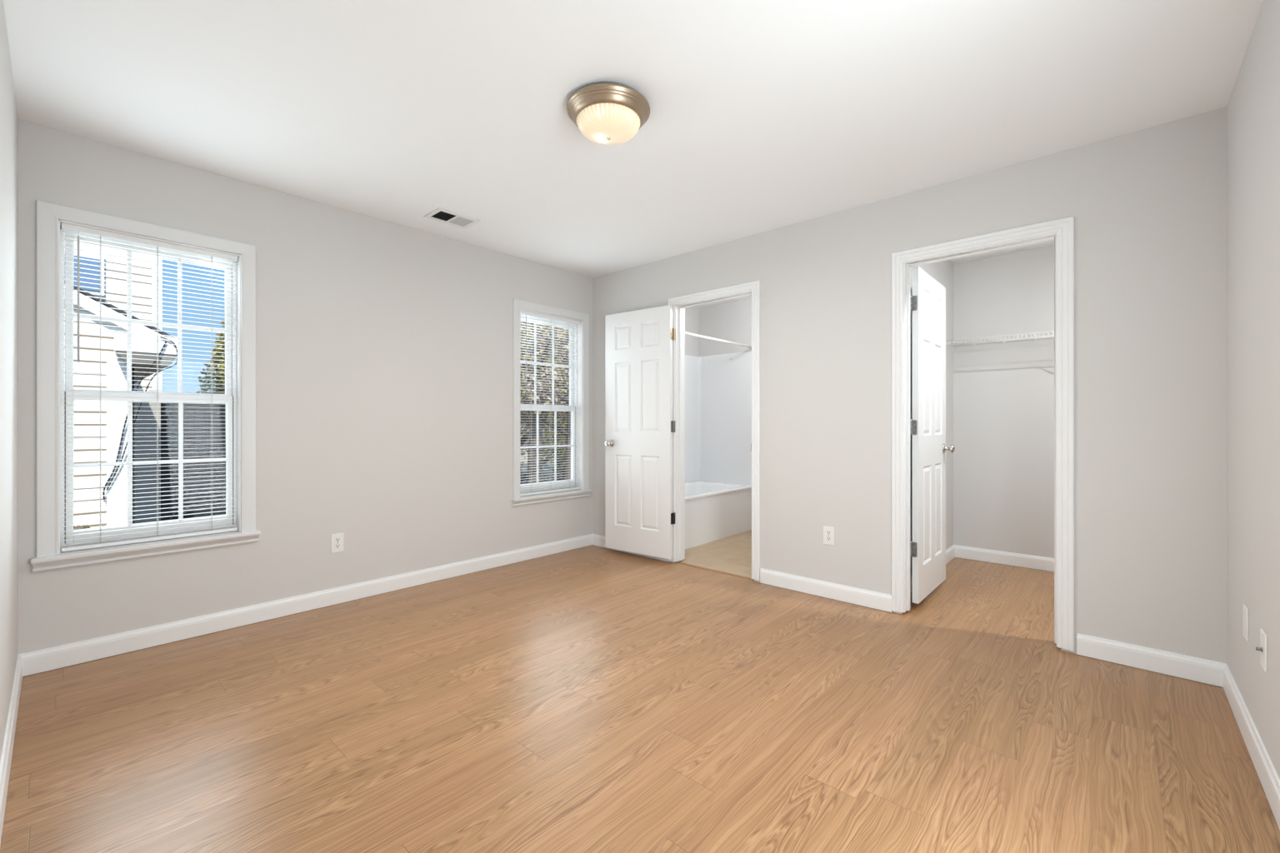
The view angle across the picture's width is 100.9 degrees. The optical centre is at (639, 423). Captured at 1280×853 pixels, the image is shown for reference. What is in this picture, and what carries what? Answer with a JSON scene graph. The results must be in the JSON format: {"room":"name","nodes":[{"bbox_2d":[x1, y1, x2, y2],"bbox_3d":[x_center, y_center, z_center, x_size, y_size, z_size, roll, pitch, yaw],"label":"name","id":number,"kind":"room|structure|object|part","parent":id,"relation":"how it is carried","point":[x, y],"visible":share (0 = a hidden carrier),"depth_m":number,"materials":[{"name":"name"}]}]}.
{"room":"empty bedroom","nodes":[
{"label":"empty bedroom","id":0,"kind":"room"},
{"bbox_2d":[0,0,18,761],"bbox_3d":[-1.264,-0.111,0.899,4.043,2.440,0.140,0,0,42],"label":"wall","id":1,"kind":"structure","parent":0,"point":[8,113],"depth_m":1.82,"materials":[{"name":"beige paint"}]},
{"bbox_2d":[0,655,22,845],"bbox_3d":[-1.265,1.058,1.003,3.903,0.098,0.014,0,0,42],"label":"baseboard","id":2,"kind":"structure","parent":1,"relation":"attached to","point":[7,748],"depth_m":1.72,"materials":[{"name":"white paint"}]},
{"bbox_2d":[18,119,699,654],"bbox_3d":[-1.069,-0.111,4.233,0.140,2.440,5.347,0,0,42],"label":"wall","id":3,"kind":"structure","parent":0,"point":[384,348],"depth_m":3.23,"materials":[{"name":"beige paint"}]},
{"bbox_2d":[30,200,260,572],"bbox_3d":[-2.447,-0.168,2.676,0.188,1.647,0.837,0,0,42],"label":"window","id":4,"kind":"structure","parent":3,"relation":"in","point":[50,422],"depth_m":2.58,"materials":[{"name":"white paint"}]},
{"bbox_3d":[-2.499,-0.507,2.723,0.029,0.791,0.629,0,0,42],"label":"sash","id":5,"kind":"part","parent":4,"relation":"part of","materials":[{"name":"white plastic"}]},
{"bbox_3d":[-2.475,0.206,2.701,0.030,0.724,0.629,0,0,42],"label":"sash","id":6,"kind":"part","parent":4,"relation":"part of","materials":[{"name":"white plastic"}]},
{"bbox_2d":[61,223,237,551],"bbox_3d":[-2.433,-0.165,2.663,0.044,1.508,0.653,0,0,42],"label":"window blind","id":7,"kind":"object","parent":4,"relation":"attached to","point":[66,227],"visible":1,"depth_m":2.66,"materials":[{"name":"white paint"}]},
{"bbox_3d":[-2.572,-0.161,2.519,0.028,1.469,0.004,0,0,42],"label":"ladder cord","id":8,"kind":"part","parent":7,"relation":"part of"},
{"bbox_3d":[-2.438,0.580,2.667,0.024,0.017,0.653,0,0,42],"label":"rail","id":9,"kind":"part","parent":7,"relation":"part of","materials":[{"name":"white paint"}]},
{"bbox_3d":[-2.437,-0.161,2.669,0.028,1.469,0.004,0,0,42],"label":"ladder cord","id":10,"kind":"part","parent":7,"relation":"part of","materials":[{"name":"white fabric"}]},
{"bbox_3d":[-2.292,-0.161,2.828,0.028,1.469,0.004,0,0,42],"label":"ladder cord","id":11,"kind":"part","parent":7,"relation":"part of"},
{"bbox_2d":[18,534,592,676],"bbox_3d":[-1.569,1.058,3.566,0.014,0.098,3.407,0,0,42],"label":"baseboard","id":12,"kind":"structure","parent":3,"relation":"attached to","point":[59,657],"depth_m":2.94,"materials":[{"name":"white paint"}]},
{"bbox_2d":[330,533,344,553],"bbox_3d":[-1.860,0.735,3.249,0.008,0.115,0.072,0,0,42],"label":"wall outlet","id":13,"kind":"object","parent":3,"relation":"attached to","point":[337,540],"visible":1,"depth_m":3.25,"materials":[{"name":"white plastic"}]},
{"bbox_2d":[335,544,340,548],"bbox_3d":[-1.858,0.754,3.247,0.002,0.025,0.034,0,0,42],"label":"receptacle","id":14,"kind":"object","parent":13,"relation":"attached to","point":[337,546],"depth_m":3.25,"materials":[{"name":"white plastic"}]},
{"bbox_2d":[335,537,340,542],"bbox_3d":[-1.858,0.715,3.247,0.002,0.025,0.034,0,0,42],"label":"receptacle","id":15,"kind":"object","parent":13,"relation":"attached to","point":[337,539],"depth_m":3.25,"materials":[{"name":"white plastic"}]},
{"bbox_2d":[511,298,592,506],"bbox_3d":[-0.776,-0.168,4.524,0.188,1.647,0.837,0,0,42],"label":"window","id":16,"kind":"structure","parent":3,"relation":"in","point":[581,435],"depth_m":4.62,"materials":[{"name":"white paint"}]},
{"bbox_3d":[-0.828,-0.507,4.571,0.029,0.791,0.629,0,0,42],"label":"sash","id":17,"kind":"part","parent":16,"relation":"part of","materials":[{"name":"white plastic"}]},
{"bbox_3d":[-0.804,0.206,4.549,0.030,0.724,0.629,0,0,42],"label":"sash","id":18,"kind":"part","parent":16,"relation":"part of","materials":[{"name":"white plastic"}]},
{"bbox_2d":[520,310,579,495],"bbox_3d":[-0.761,-0.165,4.511,0.044,1.508,0.653,0,0,42],"label":"window blind","id":19,"kind":"object","parent":16,"relation":"attached to","point":[525,312],"visible":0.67,"depth_m":4.51,"materials":[{"name":"white paint"}]},
{"bbox_3d":[-0.901,-0.161,4.367,0.028,1.469,0.004,0,0,42],"label":"ladder cord","id":20,"kind":"part","parent":19,"relation":"part of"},
{"bbox_3d":[-0.766,0.580,4.516,0.024,0.017,0.653,0,0,42],"label":"rail","id":21,"kind":"part","parent":19,"relation":"part of","materials":[{"name":"white paint"}]},
{"bbox_3d":[-0.621,-0.161,4.677,0.028,1.469,0.004,0,0,42],"label":"ladder cord","id":22,"kind":"part","parent":19,"relation":"part of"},
{"bbox_3d":[-0.793,-0.166,4.540,0.142,1.522,0.676,0,0,42],"label":"frame","id":23,"kind":"part","parent":16,"relation":"part of","materials":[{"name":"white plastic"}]},
{"bbox_2d":[685,351,751,485],"bbox_3d":[0.444,-0.054,5.236,0.760,1.422,1.540,0,0,42],"label":"shower surround","id":24,"kind":"object","parent":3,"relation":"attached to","point":[718,392],"visible":0.35,"depth_m":5.86,"materials":[{"name":"white plastic"}]},
{"bbox_3d":[0.167,-0.053,5.487,0.011,1.420,1.540,0,0,42],"label":"panel","id":25,"kind":"part","parent":24,"relation":"part of","materials":[{"name":"white plastic"}]},
{"bbox_2d":[3,0,1263,307],"bbox_3d":[0.928,-1.391,2.461,5.480,0.120,5.397,0,0,42],"label":"ceiling","id":26,"kind":"structure","parent":0,"point":[765,115],"depth_m":2.12,"materials":[{"name":"white paint"}]},
{"bbox_2d":[424,207,480,229],"bbox_3d":[-1.216,-1.329,3.426,0.210,0.005,0.288,0,0,42],"label":"ceiling vent","id":27,"kind":"object","parent":26,"relation":"in","point":[442,215],"visible":1,"depth_m":3.42,"materials":[{"name":"white metal"}]},
{"bbox_2d":[566,81,649,145],"bbox_3d":[-0.131,-1.258,2.207,0.347,0.145,0.347,0,0,14],"label":"ceiling light","id":28,"kind":"object","parent":26,"relation":"attached to","point":[607,113],"visible":1,"depth_m":2.12,"materials":[{"name":"brown metal"}]},
{"bbox_3d":[-0.131,-1.228,2.207,0.268,0.072,0.268,0,0,42],"label":"lamp shade","id":29,"kind":"part","parent":28,"relation":"part of","materials":[{"name":"white glass"}]},
{"bbox_2d":[0,530,1279,852],"bbox_3d":[0.928,1.169,2.461,5.480,0.120,5.397,0,0,42],"label":"floor","id":30,"kind":"structure","parent":0,"point":[589,699],"depth_m":1.90,"materials":[{"name":"brown wood"}]},
{"bbox_2d":[676,561,754,580],"bbox_3d":[0.552,1.107,3.976,0.680,0.008,0.034,0,0,42],"label":"threshold","id":31,"kind":"object","parent":30,"relation":"on","point":[678,562],"visible":0.86,"depth_m":3.95,"materials":[{"name":"brown wood"}]},
{"bbox_2d":[685,480,751,549],"bbox_3d":[0.444,0.882,5.236,0.737,0.457,1.517,0,0,42],"label":"bathtub","id":32,"kind":"object","parent":30,"relation":"on","point":[713,511],"visible":0.28,"depth_m":5.09,"materials":[{"name":"white ceramic"}]},
{"bbox_2d":[699,298,751,356],"bbox_3d":[1.632,-0.111,5.298,2.440,2.440,0.144,0,0,42],"label":"wall","id":33,"kind":"structure","parent":0,"point":[732,321],"depth_m":5.82,"materials":[{"name":"beige paint"}]},
{"bbox_2d":[685,331,751,349],"bbox_3d":[0.681,-0.806,5.021,0.056,0.056,1.541,0,0,42],"label":"shower rod","id":34,"kind":"object","parent":33,"relation":"attached to","point":[686,333],"visible":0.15,"depth_m":5.08,"materials":[{"name":"white metal"}]},
{"bbox_2d":[592,106,1226,664],"bbox_3d":[1.106,-0.111,3.521,4.043,2.440,0.115,0,0,42],"label":"wall","id":35,"kind":"structure","parent":0,"point":[1147,206],"depth_m":2.52,"materials":[{"name":"beige paint"}]},
{"bbox_2d":[604,305,674,559],"bbox_3d":[-0.024,0.069,4.352,0.681,2.000,0.170,0,0,39],"label":"door","id":36,"kind":"structure","parent":35,"relation":"in","point":[640,426],"depth_m":4.33,"materials":[{"name":"white paint"}]},
{"bbox_3d":[-0.267,0.169,4.488,0.065,0.065,0.070,0,0,42],"label":"knob","id":37,"kind":"part","parent":36,"relation":"part of","materials":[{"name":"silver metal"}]},
{"bbox_2d":[668,280,759,580],"bbox_3d":[0.575,0.049,4.001,0.814,2.095,0.148,0,0,42],"label":"door frame","id":38,"kind":"structure","parent":35,"relation":"attached to","point":[752,289],"depth_m":4.05,"materials":[{"name":"white paint"}]},
{"bbox_2d":[823,525,834,545],"bbox_3d":[1.199,0.713,3.354,0.072,0.115,0.008,0,0,42],"label":"wall outlet","id":39,"kind":"object","parent":35,"relation":"attached to","point":[828,532],"visible":1,"depth_m":3.35,"materials":[{"name":"white plastic"}]},
{"bbox_2d":[825,530,831,534],"bbox_3d":[1.197,0.693,3.353,0.034,0.025,0.002,0,0,42],"label":"receptacle","id":40,"kind":"object","parent":39,"relation":"attached to","point":[827,532],"depth_m":3.35,"materials":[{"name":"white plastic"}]},
{"bbox_2d":[592,534,1225,687],"bbox_3d":[1.011,1.058,3.520,3.903,0.098,0.014,0,0,42],"label":"baseboard","id":41,"kind":"structure","parent":35,"relation":"attached to","point":[1196,669],"depth_m":2.48,"materials":[{"name":"white paint"}]},
{"bbox_2d":[910,266,954,604],"bbox_3d":[1.850,0.069,3.376,0.170,2.000,0.711,0,0,42],"label":"door","id":42,"kind":"structure","parent":35,"relation":"in","point":[927,301],"depth_m":3.31,"materials":[{"name":"white paint"}]},
{"bbox_3d":[2.081,0.169,3.556,0.066,0.065,0.065,0,0,42],"label":"knob","id":43,"kind":"part","parent":42,"relation":"part of","materials":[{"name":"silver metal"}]},
{"bbox_2d":[891,215,1074,651],"bbox_3d":[1.828,0.049,2.869,0.826,2.095,0.148,0,0,42],"label":"door frame","id":44,"kind":"structure","parent":35,"relation":"attached to","point":[1061,231],"depth_m":2.70,"materials":[{"name":"white paint"}]},
{"bbox_2d":[910,260,953,576],"bbox_3d":[2.078,-0.111,3.890,0.109,2.440,1.735,0,0,42],"label":"wall","id":45,"kind":"structure","parent":0,"point":[942,272],"depth_m":4.23,"materials":[{"name":"beige paint"}]},
{"bbox_2d":[953,245,1054,558],"bbox_3d":[3.207,-0.111,3.944,1.494,2.440,0.140,0,0,42],"label":"wall","id":46,"kind":"structure","parent":0,"point":[1003,393],"depth_m":4.16,"materials":[{"name":"beige paint"}]},
{"bbox_2d":[910,545,1054,593],"bbox_3d":[2.573,1.058,3.347,1.354,0.098,1.595,0,0,42],"label":"baseboard","id":47,"kind":"structure","parent":46,"relation":"attached to","point":[961,552],"depth_m":4.15,"materials":[{"name":"white paint"}]},
{"bbox_2d":[945,330,1054,348],"bbox_3d":[2.997,-0.489,3.818,1.350,0.345,0.332,0,0,42],"label":"wire shelf","id":48,"kind":"object","parent":46,"relation":"attached to","point":[1035,338],"visible":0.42,"depth_m":3.99,"materials":[{"name":"white metal"}]},
{"bbox_2d":[1226,0,1279,779],"bbox_3d":[1.373,-0.111,0.906,0.140,2.440,3.407,0,0,42],"label":"wall","id":49,"kind":"structure","parent":0,"point":[1253,106],"depth_m":1.78,"materials":[{"name":"beige paint"}]},
{"bbox_2d":[1243,604,1249,641],"bbox_3d":[2.151,0.707,1.876,0.006,0.115,0.072,0,0,42],"label":"wall plate","id":50,"kind":"object","parent":49,"relation":"attached to","point":[1246,612],"visible":1,"depth_m":1.85,"materials":[{"name":"white plastic"}]},
{"bbox_2d":[1222,664,1279,829],"bbox_3d":[1.316,1.058,0.957,0.014,0.098,3.407,0,0,42],"label":"baseboard","id":51,"kind":"structure","parent":49,"relation":"attached to","point":[1268,777],"depth_m":1.71,"materials":[{"name":"white paint"}]},
{"bbox_2d":[1255,628,1267,672],"bbox_3d":[1.939,0.706,1.650,0.018,0.115,0.072,0,0,42],"label":"plate","id":52,"kind":"object","parent":49,"relation":"attached to","point":[1263,637],"visible":1,"depth_m":1.63,"materials":[{"name":"white plastic"}]},
{"bbox_3d":[1.944,0.706,1.645,0.005,0.115,0.072,0,0,42],"label":"plate","id":53,"kind":"part","parent":52,"relation":"part of","materials":[{"name":"white plastic"}]},
{"label":"outside","id":54,"kind":"structure","parent":0,"visible":0},
{"bbox_2d":[205,437,554,516],"bbox_3d":[-19.516,1.959,28.831,59.500,0.200,70.000,0,0,42],"label":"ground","id":55,"kind":"structure","parent":54,"point":[522,459],"depth_m":21.77,"materials":[{"name":"grey"}]},
{"bbox_2d":[73,525,104,530],"bbox_3d":[-4.795,1.379,4.472,0.561,1.029,0.508,0,0,-18],"label":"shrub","id":56,"kind":"object","parent":55,"relation":"on","point":[83,527],"visible":0.02,"depth_m":4.52,"materials":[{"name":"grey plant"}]},
{"bbox_2d":[64,234,162,524],"bbox_3d":[-12.807,-1.766,7.135,6.555,7.250,8.815,0,0,42],"label":"house","id":57,"kind":"structure","parent":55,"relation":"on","point":[142,427],"depth_m":8.07,"materials":[{"name":"white"}]},
{"bbox_2d":[64,280,177,529],"bbox_3d":[-7.510,0.121,4.830,4.305,3.476,4.500,0,0,42],"label":"house wing","id":58,"kind":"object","parent":55,"relation":"on","point":[114,412],"visible":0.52,"depth_m":4.82,"materials":[{"name":"white"}]},
{"bbox_2d":[102,341,166,501],"bbox_3d":[-4.663,-0.032,4.877,0.453,1.482,0.081,0,0,-16],"label":"cable","id":59,"kind":"object","parent":58,"relation":"attached to","point":[159,354],"visible":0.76,"depth_m":4.86,"materials":[{"name":"black rubber"}]},
{"bbox_2d":[105,336,177,490],"bbox_3d":[-4.619,-0.103,4.900,0.509,1.426,0.080,0,0,-24],"label":"cable","id":60,"kind":"object","parent":58,"relation":"attached to","point":[160,337],"visible":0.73,"depth_m":4.89,"materials":[{"name":"black rubber"}]},
{"bbox_2d":[160,402,225,522],"bbox_3d":[-6.007,0.728,10.499,0.070,2.262,5.286,0,0,42],"label":"fence","id":61,"kind":"object","parent":55,"relation":"on","point":[193,417],"visible":0.03,"depth_m":8.84,"materials":[{"name":"grey wood"}]},
{"bbox_2d":[196,320,224,470],"bbox_3d":[-9.653,-0.278,12.454,2.022,4.374,2.003,0,0,42],"label":"evergreen tree","id":62,"kind":"object","parent":55,"relation":"on","point":[221,387],"visible":0.16,"depth_m":12.21,"materials":[{"name":"green plant"}]},
{"bbox_2d":[520,322,554,463],"bbox_3d":[-4.555,-1.571,17.497,4.731,6.958,4.120,0,0,-10],"label":"tree","id":63,"kind":"object","parent":55,"relation":"on","point":[522,322],"visible":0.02,"depth_m":18.30,"materials":[{"name":"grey plant"}]},
{"bbox_2d":[520,322,567,484],"bbox_3d":[-2.465,-0.660,12.029,2.700,5.137,3.300,0,0,42],"label":"tree","id":64,"kind":"object","parent":55,"relation":"on","point":[549,457],"visible":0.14,"depth_m":12.40,"materials":[{"name":"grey plant"}]},
{"bbox_2d":[520,324,567,456],"bbox_3d":[-3.619,-1.139,14.666,4.348,6.095,4.692,0,0,16],"label":"tree","id":65,"kind":"object","parent":55,"relation":"on","point":[525,423],"visible":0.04,"depth_m":14.00,"materials":[{"name":"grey plant"}]},
{"bbox_2d":[520,322,567,479],"bbox_3d":[-2.153,-1.140,15.970,4.176,6.097,4.762,0,0,7],"label":"tree","id":66,"kind":"object","parent":55,"relation":"on","point":[527,322],"visible":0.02,"depth_m":16.10,"materials":[{"name":"grey plant"}]},
{"bbox_2d":[522,325,566,481],"bbox_3d":[-2.201,-0.711,13.981,2.485,5.240,3.643,0,0,-12],"label":"tree","id":67,"kind":"object","parent":55,"relation":"on","point":[559,470],"visible":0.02,"depth_m":13.90,"materials":[{"name":"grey plant"}]},
{"bbox_2d":[520,320,569,484],"bbox_3d":[-2.123,-0.479,10.555,3.281,4.776,3.027,0,0,42],"label":"tree","id":68,"kind":"object","parent":55,"relation":"on","point":[528,369],"visible":0.29,"depth_m":10.26,"materials":[{"name":"grey plant"}]},
{"bbox_2d":[520,321,570,480],"bbox_3d":[-1.555,-0.472,11.366,2.932,4.762,3.314,0,0,42],"label":"tree","id":69,"kind":"object","parent":55,"relation":"on","point":[557,396],"visible":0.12,"depth_m":10.82,"materials":[{"name":"grey plant"}]}
]}

